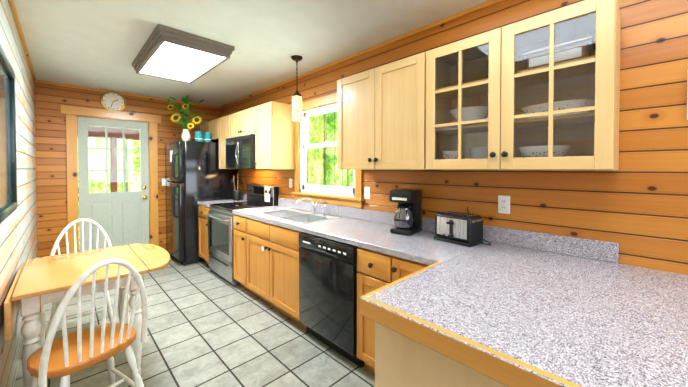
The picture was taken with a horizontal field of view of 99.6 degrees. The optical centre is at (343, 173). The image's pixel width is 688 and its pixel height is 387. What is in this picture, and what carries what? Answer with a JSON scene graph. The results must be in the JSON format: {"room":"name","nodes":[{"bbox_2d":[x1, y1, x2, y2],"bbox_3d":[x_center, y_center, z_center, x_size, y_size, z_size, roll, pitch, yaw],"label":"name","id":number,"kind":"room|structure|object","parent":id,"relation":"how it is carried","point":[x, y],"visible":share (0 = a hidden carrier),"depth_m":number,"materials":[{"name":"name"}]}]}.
{"room":"kitchen","nodes":[
{"label":"kitchen","id":0,"kind":"room"},
{"bbox_2d":[0,0,36,386],"bbox_3d":[-1.016,0.134,0.625,0.120,2.520,8.380,-1,1,-44],"label":"wall","id":1,"kind":"structure","parent":0,"point":[18,236],"depth_m":2.19,"materials":[{"name":"white wood"}]},
{"bbox_2d":[0,44,17,223],"bbox_3d":[-1.790,-0.195,1.528,0.032,0.850,0.800,-1,1,-44],"label":"picture frame","id":2,"kind":"object","parent":1,"relation":"attached to","point":[8,178],"visible":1,"depth_m":1.65,"materials":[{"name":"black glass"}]},
{"bbox_2d":[34,82,219,257],"bbox_3d":[-3.151,0.075,4.476,2.420,2.520,0.120,-1,1,-44],"label":"wall","id":3,"kind":"structure","parent":0,"point":[51,168],"depth_m":3.83,"materials":[{"name":"brown wood"}]},
{"bbox_2d":[60,105,160,252],"bbox_3d":[-3.348,0.218,4.266,1.140,2.240,0.150,-1,1,-44],"label":"door frame","id":4,"kind":"structure","parent":3,"relation":"attached to","point":[72,113],"depth_m":4.02,"materials":[{"name":"brown wood"}]},
{"bbox_2d":[77,117,148,251],"bbox_3d":[-3.322,0.278,4.231,0.820,2.097,0.110,-1,1,-44],"label":"door","id":5,"kind":"structure","parent":3,"relation":"in","point":[120,218],"depth_m":4.23,"materials":[{"name":"green paint"}]},
{"bbox_2d":[100,91,126,110],"bbox_3d":[-3.320,-1.031,4.189,0.304,0.304,0.030,-1,1,-44],"label":"clock","id":6,"kind":"object","parent":3,"relation":"attached to","point":[113,100],"visible":0.98,"depth_m":4.18,"materials":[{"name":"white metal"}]},
{"bbox_2d":[14,256,374,386],"bbox_3d":[-0.148,1.431,1.488,2.540,0.100,8.620,-1,1,-44],"label":"floor","id":7,"kind":"structure","parent":0,"point":[207,327],"depth_m":2.33,"materials":[{"name":"tile"}]},
{"bbox_2d":[46,219,112,334],"bbox_3d":[-2.237,0.893,2.490,0.466,0.951,0.478,-1,1,-44],"label":"chair","id":8,"kind":"object","parent":7,"relation":"on","point":[54,306],"visible":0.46,"depth_m":2.56,"materials":[{"name":"white wood"}]},
{"bbox_2d":[4,244,169,386],"bbox_3d":[-1.718,0.997,2.055,0.811,0.750,0.850,-1,1,-44],"label":"table","id":9,"kind":"object","parent":7,"relation":"on","point":[38,284],"visible":0.75,"depth_m":1.85,"materials":[{"name":"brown wood"}]},
{"bbox_2d":[27,259,147,386],"bbox_3d":[-1.373,0.907,1.565,0.463,0.951,0.457,0,1,28],"label":"chair","id":10,"kind":"object","parent":7,"relation":"on","point":[65,356],"visible":1,"depth_m":1.49,"materials":[{"name":"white wood"}]},
{"bbox_2d":[165,140,237,265],"bbox_3d":[-2.315,0.429,4.668,0.937,1.805,0.753,-1,1,-44],"label":"fridge","id":11,"kind":"object","parent":7,"relation":"on","point":[194,174],"visible":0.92,"depth_m":4.28,"materials":[{"name":"metal"}]},
{"bbox_2d":[161,95,205,140],"bbox_3d":[-2.318,-0.794,4.285,0.609,0.652,0.565,-1,1,-44],"label":"sunflower vase","id":12,"kind":"object","parent":11,"relation":"on","point":[186,136],"visible":0.94,"depth_m":4.28,"materials":[{"name":"green plant"}]},
{"bbox_2d":[194,131,202,141],"bbox_3d":[-2.217,-0.559,4.438,0.116,0.177,0.116,-1,1,-44],"label":"canister","id":13,"kind":"object","parent":11,"relation":"on","point":[199,136],"visible":0.85,"depth_m":4.39,"materials":[{"name":"ceramic"}]},
{"bbox_2d":[203,132,211,141],"bbox_3d":[-2.135,-0.561,4.546,0.116,0.177,0.116,-1,1,-44],"label":"canister","id":14,"kind":"object","parent":11,"relation":"on","point":[207,136],"visible":0.85,"depth_m":4.50,"materials":[{"name":"ceramic"}]},
{"bbox_2d":[198,205,209,264],"bbox_3d":[-1.770,0.900,4.348,0.626,0.872,0.444,-1,1,-44],"label":"base cabinet","id":15,"kind":"object","parent":7,"relation":"on","point":[202,210],"depth_m":4.15,"materials":[{"name":"brown wood"}]},
{"bbox_2d":[197,193,246,206],"bbox_3d":[-1.777,0.389,4.342,0.634,0.145,0.456,-1,1,-44],"label":"countertop","id":16,"kind":"structure","parent":15,"relation":"on","point":[203,203],"depth_m":4.28,"materials":[{"name":"stone"}]},
{"bbox_2d":[231,174,241,200],"bbox_3d":[-1.649,0.214,4.487,0.159,0.410,0.184,-1,1,-44],"label":"utensil crock","id":17,"kind":"object","parent":16,"relation":"on","point":[237,195],"visible":1,"depth_m":4.44,"materials":[{"name":"metal"}]},
{"bbox_2d":[233,214,241,285],"bbox_3d":[-0.940,0.914,3.493,0.626,0.872,0.399,-1,1,-44],"label":"base cabinet","id":18,"kind":"object","parent":7,"relation":"on","point":[237,220],"depth_m":3.34,"materials":[{"name":"brown wood"}]},
{"bbox_2d":[205,184,278,286],"bbox_3d":[-1.376,0.756,3.883,0.702,1.175,0.760,-1,1,-44],"label":"stove","id":19,"kind":"object","parent":7,"relation":"on","point":[220,235],"visible":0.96,"depth_m":3.73,"materials":[{"name":"metal"}]},
{"bbox_2d":[242,216,305,327],"bbox_3d":[-0.520,0.920,3.060,0.626,0.872,1.061,-1,1,-44],"label":"base cabinet","id":20,"kind":"object","parent":7,"relation":"on","point":[266,261],"depth_m":2.78,"materials":[{"name":"brown wood"}]},
{"bbox_2d":[229,197,687,320],"bbox_3d":[0.138,0.433,2.353,0.656,0.171,3.526,-1,1,-44],"label":"countertop","id":21,"kind":"structure","parent":20,"relation":"on","point":[591,267],"depth_m":1.62,"materials":[{"name":"stone"}]},
{"bbox_2d":[258,209,339,223],"bbox_3d":[-0.503,0.524,3.035,0.449,0.174,0.859,-1,1,-44],"label":"sink","id":22,"kind":"object","parent":21,"relation":"in","point":[294,215],"visible":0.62,"depth_m":3.07,"materials":[{"name":"metal"}]},
{"bbox_2d":[295,198,326,215],"bbox_3d":[-0.333,0.350,2.990,0.237,0.175,0.259,-1,1,-44],"label":"faucet","id":23,"kind":"object","parent":21,"relation":"on","point":[315,207],"visible":1,"depth_m":3.07,"materials":[{"name":"silver metal"}]},
{"bbox_2d":[389,189,421,235],"bbox_3d":[0.479,0.291,2.217,0.199,0.325,0.224,1,1,38],"label":"coffee maker","id":24,"kind":"object","parent":21,"relation":"on","point":[408,218],"visible":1,"depth_m":2.16,"materials":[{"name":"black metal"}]},
{"bbox_2d":[433,207,490,246],"bbox_3d":[0.790,0.348,1.938,0.229,0.220,0.341,-1,1,-44],"label":"toaster","id":25,"kind":"object","parent":21,"relation":"on","point":[463,229],"visible":1,"depth_m":1.88,"materials":[{"name":"metal"}]},
{"bbox_2d":[299,232,363,367],"bbox_3d":[0.068,0.931,2.435,0.640,0.870,0.646,-1,1,-44],"label":"dishwasher","id":26,"kind":"object","parent":7,"relation":"on","point":[328,271],"visible":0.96,"depth_m":2.17,"materials":[{"name":"black plastic"}]},
{"bbox_2d":[357,247,428,372],"bbox_3d":[0.513,0.937,1.995,0.626,0.872,0.598,-1,1,-44],"label":"base cabinet","id":27,"kind":"object","parent":7,"relation":"on","point":[376,270],"depth_m":1.90,"materials":[{"name":"brown wood"}]},
{"bbox_2d":[360,257,687,386],"bbox_3d":[0.594,0.505,0.982,0.600,0.068,0.923,-1,1,-44],"label":"countertop","id":28,"kind":"structure","parent":27,"relation":"on","point":[508,307],"depth_m":0.89,"materials":[{"name":"stone"}]},
{"bbox_2d":[375,322,507,386],"bbox_3d":[0.857,0.961,1.226,1.205,0.847,0.885,-1,1,-44],"label":"base cabinet","id":29,"kind":"object","parent":7,"relation":"on","point":[401,360],"visible":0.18,"depth_m":1.00,"materials":[{"name":"brown wood"}]},
{"bbox_2d":[14,0,488,106],"bbox_3d":[-0.148,-1.189,1.448,2.540,0.100,8.620,-1,1,-44],"label":"ceiling","id":30,"kind":"structure","parent":0,"point":[97,44],"depth_m":2.40,"materials":[{"name":"paint"}]},
{"bbox_2d":[132,24,234,83],"bbox_3d":[-1.626,-1.107,2.872,0.600,0.105,1.180,-1,1,-44],"label":"ceiling light","id":31,"kind":"object","parent":30,"relation":"attached to","point":[167,52],"visible":1,"depth_m":2.65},
{"bbox_2d":[9,0,503,107],"bbox_3d":[-0.148,-1.123,1.448,2.298,0.029,8.379,-1,1,-44],"label":"crown molding","id":32,"kind":"structure","parent":30,"relation":"attached to","point":[410,33],"depth_m":2.74,"materials":[{"name":"brown wood"}]},
{"bbox_2d":[291,55,302,121],"bbox_3d":[-0.472,-0.843,2.922,0.116,0.634,0.116,-1,1,-44],"label":"pendant light","id":33,"kind":"object","parent":30,"relation":"hanging from","point":[297,106],"visible":1,"depth_m":2.88,"materials":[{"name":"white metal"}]},
{"bbox_2d":[220,0,687,274],"bbox_3d":[0.679,0.107,2.353,0.120,2.520,8.500,-1,1,-44],"label":"wall","id":34,"kind":"structure","parent":0,"point":[635,206],"depth_m":1.55,"materials":[{"name":"brown wood"}]},
{"bbox_2d":[200,119,215,141],"bbox_3d":[-2.079,-0.688,4.847,0.342,0.315,0.810,-1,1,-44],"label":"upper cabinet","id":35,"kind":"object","parent":34,"relation":"attached to","point":[210,126],"depth_m":4.69,"materials":[{"name":"brown wood"}]},
{"bbox_2d":[216,115,227,168],"bbox_3d":[-1.653,-0.449,4.412,0.342,0.780,0.406,-1,1,-44],"label":"upper cabinet","id":36,"kind":"object","parent":34,"relation":"attached to","point":[221,123],"depth_m":4.35,"materials":[{"name":"brown wood"}]},
{"bbox_2d":[228,108,251,137],"bbox_3d":[-1.244,-0.663,3.987,0.342,0.340,0.761,-1,1,-44],"label":"upper cabinet","id":37,"kind":"object","parent":34,"relation":"attached to","point":[239,123],"depth_m":3.88,"materials":[{"name":"brown wood"}]},
{"bbox_2d":[226,134,255,168],"bbox_3d":[-1.277,-0.274,3.962,0.428,0.423,0.754,-1,1,-44],"label":"microwave","id":38,"kind":"object","parent":37,"relation":"attached to","point":[240,152],"visible":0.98,"depth_m":3.75,"materials":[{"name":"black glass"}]},
{"bbox_2d":[252,101,294,168],"bbox_3d":[-0.842,-0.436,3.576,0.342,0.780,0.385,-1,1,-44],"label":"upper cabinet","id":39,"kind":"object","parent":34,"relation":"attached to","point":[270,125],"depth_m":3.44,"materials":[{"name":"brown wood"}]},
{"bbox_2d":[292,93,363,207],"bbox_3d":[-0.194,-0.250,3.187,0.135,1.160,1.150,-1,1,-44],"label":"window","id":40,"kind":"structure","parent":34,"relation":"in","point":[317,144],"depth_m":3.29,"materials":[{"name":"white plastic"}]},
{"bbox_2d":[364,187,369,198],"bbox_3d":[0.216,0.187,2.735,0.013,0.116,0.072,-1,1,-44],"label":"outlet","id":41,"kind":"object","parent":34,"relation":"attached to","point":[366,192],"visible":1,"depth_m":2.73,"materials":[{"name":"white plastic"}]},
{"bbox_2d":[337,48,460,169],"bbox_3d":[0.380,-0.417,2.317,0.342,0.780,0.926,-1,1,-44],"label":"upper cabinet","id":42,"kind":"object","parent":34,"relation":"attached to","point":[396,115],"depth_m":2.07,"materials":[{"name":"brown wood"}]},
{"bbox_2d":[442,147,487,158],"bbox_3d":[0.790,-0.096,1.836,0.162,0.113,0.339,-1,1,-44],"label":"bowl","id":43,"kind":"object","parent":42,"relation":"in","point":[455,154],"depth_m":1.77,"materials":[{"name":"ceramic"}]},
{"bbox_2d":[448,106,487,126],"bbox_3d":[0.818,-0.347,1.876,0.273,0.112,0.273,-1,1,-44],"label":"bowl","id":44,"kind":"object","parent":42,"relation":"in","point":[468,116],"depth_m":1.79,"materials":[{"name":"ceramic"}]},
{"bbox_2d":[518,145,570,157],"bbox_3d":[1.073,-0.086,1.559,0.220,0.105,0.220,0,1,10],"label":"bowl","id":45,"kind":"object","parent":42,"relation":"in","point":[565,147],"depth_m":1.48,"materials":[{"name":"ceramic"}]},
{"bbox_2d":[515,99,594,118],"bbox_3d":[1.136,-0.324,1.547,0.211,0.075,0.395,-1,1,-44],"label":"plate","id":46,"kind":"object","parent":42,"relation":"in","point":[541,107],"depth_m":1.46,"materials":[{"name":"ceramic"}]},
{"bbox_2d":[521,36,595,69],"bbox_3d":[1.135,-0.609,1.545,0.192,0.127,0.292,-1,1,-44],"label":"plate","id":47,"kind":"object","parent":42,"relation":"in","point":[571,49],"depth_m":1.46,"materials":[{"name":"ceramic"}]},
{"bbox_2d":[498,195,509,213],"bbox_3d":[1.039,0.204,1.889,0.009,0.116,0.072,-1,1,-44],"label":"duplex electrical outlet","id":48,"kind":"object","parent":34,"relation":"attached to","point":[504,204],"visible":1,"depth_m":1.89,"materials":[{"name":"white plastic"}]},
{"bbox_2d":[687,77,687,119],"bbox_3d":[1.649,-0.356,1.247,0.012,0.230,0.230,-1,1,-44],"label":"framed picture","id":49,"kind":"object","parent":34,"relation":"attached to","point":[687,98],"visible":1,"depth_m":1.33},
{"label":"outside","id":50,"kind":"structure","parent":0,"visible":0},
{"bbox_2d":[77,111,352,210],"bbox_3d":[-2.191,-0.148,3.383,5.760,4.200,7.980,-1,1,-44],"label":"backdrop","id":51,"kind":"structure","parent":50,"point":[116,142],"depth_m":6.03,"materials":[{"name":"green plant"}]}
]}

